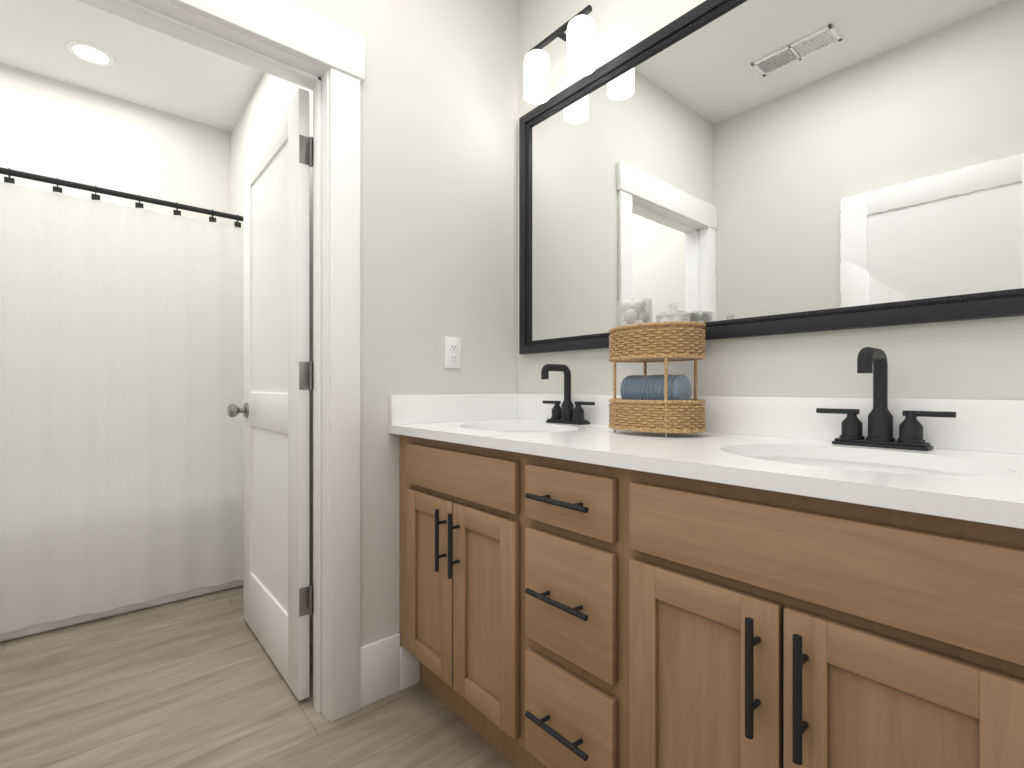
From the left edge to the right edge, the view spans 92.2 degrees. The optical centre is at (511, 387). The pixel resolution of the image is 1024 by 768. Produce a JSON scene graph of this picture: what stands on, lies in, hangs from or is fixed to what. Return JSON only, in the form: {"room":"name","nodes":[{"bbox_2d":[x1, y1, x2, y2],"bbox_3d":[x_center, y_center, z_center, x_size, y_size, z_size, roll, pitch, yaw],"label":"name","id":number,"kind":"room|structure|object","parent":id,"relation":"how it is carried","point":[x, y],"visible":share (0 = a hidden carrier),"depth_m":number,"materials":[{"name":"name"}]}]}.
{"room":"bathroom","nodes":[
{"label":"bathroom","id":0,"kind":"room"},
{"bbox_2d":[0,63,230,225],"bbox_3d":[-2.430,-0.310,2.699,1.550,2.660,0.120,0,0,-41],"label":"wall","id":1,"kind":"structure","parent":0,"point":[53,128],"depth_m":2.76,"materials":[{"name":"paint"}]},
{"bbox_2d":[0,0,262,131],"bbox_3d":[-0.952,-1.680,1.469,2.440,0.080,3.910,0,0,-41],"label":"ceiling","id":2,"kind":"structure","parent":0,"point":[154,69],"depth_m":2.48,"materials":[{"name":"white paint"}]},
{"bbox_2d":[66,41,114,66],"bbox_3d":[-2.065,-1.636,2.418,0.184,0.006,0.184,0,0,-41],"label":"recessed light","id":3,"kind":"object","parent":2,"relation":"in","point":[90,53],"visible":1,"depth_m":2.41,"materials":[{"name":"white plastic"}]},
{"bbox_2d":[0,586,516,767],"bbox_3d":[-0.952,1.050,1.469,2.440,0.060,3.910,0,0,-41],"label":"floor","id":4,"kind":"structure","parent":0,"point":[197,682],"depth_m":1.56,"materials":[{"name":"brown wood"}]},
{"bbox_2d":[0,579,242,641],"bbox_3d":[-2.147,0.796,2.367,1.546,0.449,0.748,0,0,-41],"label":"bathtub","id":5,"kind":"object","parent":4,"relation":"on","point":[33,629],"depth_m":2.19,"materials":[{"name":"white ceramic"}]},
{"bbox_2d":[389,415,1023,767],"bbox_3d":[0.325,0.568,1.211,0.588,0.905,1.616,0,0,-41],"label":"bathroom vanity","id":6,"kind":"object","parent":4,"relation":"on","point":[783,583],"depth_m":0.85,"materials":[{"name":"brown wood"}]},
{"bbox_2d":[608,298,705,436],"bbox_3d":[0.385,-0.062,1.328,0.194,0.368,0.272,0,0,-41],"label":"wicker basket","id":7,"kind":"object","parent":6,"relation":"on","point":[660,403],"visible":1,"depth_m":1.25,"materials":[{"name":"brown wicker"}]},
{"bbox_2d":[231,72,312,584],"bbox_3d":[-1.168,-0.310,2.507,0.120,2.660,2.050,0,0,-41],"label":"wall","id":8,"kind":"structure","parent":0,"point":[271,96],"depth_m":2.50,"materials":[{"name":"paint"}]},
{"bbox_2d":[309,614,312,645],"bbox_3d":[-0.942,0.925,2.138,0.015,0.190,1.154,0,0,-40],"label":"baseboard","id":9,"kind":"structure","parent":8,"relation":"attached to","point":[310,616],"depth_m":1.96,"materials":[{"name":"white wood"}]},
{"bbox_2d":[290,0,517,646],"bbox_3d":[-0.897,-0.310,1.312,2.320,2.660,0.120,0,0,-41],"label":"wall","id":10,"kind":"structure","parent":0,"point":[438,173],"depth_m":1.74,"materials":[{"name":"paint"}]},
{"bbox_2d":[77,0,364,721],"bbox_3d":[-0.885,-0.048,1.321,0.989,2.136,0.173,0,0,-41],"label":"door frame","id":11,"kind":"structure","parent":10,"relation":"attached to","point":[322,58],"depth_m":1.52,"materials":[{"name":"white wood"}]},
{"bbox_2d":[227,88,313,700],"bbox_3d":[-0.905,0.021,1.867,0.181,1.975,0.799,0,0,-41],"label":"room door","id":12,"kind":"structure","parent":10,"relation":"in","point":[278,589],"depth_m":1.77,"materials":[{"name":"painted wood"},{"name":"satin nickel"}]},
{"bbox_2d":[445,336,460,367],"bbox_3d":[-0.216,-0.130,1.808,0.070,0.115,0.008,0,0,-41],"label":"wall outlet plate","id":13,"kind":"object","parent":10,"relation":"attached to","point":[452,352],"visible":1,"depth_m":1.80,"materials":[{"name":"white plastic"}]},
{"bbox_2d":[389,395,516,418],"bbox_3d":[-0.194,0.073,1.818,0.552,0.100,0.020,0,0,-41],"label":"backsplash","id":14,"kind":"structure","parent":10,"relation":"attached to","point":[400,406],"depth_m":1.78,"materials":[{"name":"white stone"}]},
{"bbox_2d":[518,0,1023,399],"bbox_3d":[0.596,-0.310,1.443,0.120,2.660,1.860,0,0,-41],"label":"wall","id":15,"kind":"structure","parent":0,"point":[979,359],"depth_m":1.26,"materials":[{"name":"paint"}]},
{"bbox_2d":[524,5,595,103],"bbox_3d":[0.183,-1.157,1.708,0.162,0.226,0.304,0,0,-41],"label":"sconce","id":16,"kind":"object","parent":15,"relation":"attached to","point":[579,37],"visible":1,"depth_m":1.65,"materials":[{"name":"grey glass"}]},
{"bbox_2d":[513,394,1023,442],"bbox_3d":[0.542,0.073,1.396,0.019,0.100,1.616,0,0,-41],"label":"backsplash","id":17,"kind":"structure","parent":15,"relation":"attached to","point":[1001,420],"depth_m":1.10,"materials":[{"name":"white stone"}]},
{"bbox_2d":[519,0,1023,353],"bbox_3d":[0.512,-0.608,1.424,0.028,0.945,1.460,0,0,-41],"label":"mirror","id":18,"kind":"object","parent":15,"relation":"attached to","point":[724,169],"visible":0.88,"depth_m":1.23,"materials":[{"name":"grey mirror"}]},
{"bbox_3d":[-2.438,-0.310,1.422,0.120,2.660,2.050,0,0,-40],"label":"wall","id":19,"kind":"structure","parent":0,"visible":0},
{"bbox_2d":[0,167,242,227],"bbox_3d":[-1.887,-0.853,2.064,1.546,0.079,0.064,0,0,-41],"label":"curtain rod","id":20,"kind":"object","parent":19,"relation":"attached to","point":[9,172],"visible":0.96,"depth_m":2.17,"materials":[{"name":"grey metal"}]},
{"bbox_2d":[0,182,242,632],"bbox_3d":[-1.894,0.076,2.042,1.488,1.777,0.046,0,0,-41],"label":"shower curtain","id":21,"kind":"object","parent":20,"relation":"hanging from","point":[121,391],"visible":0.94,"depth_m":2.16,"materials":[{"name":"white fabric"}]}
]}

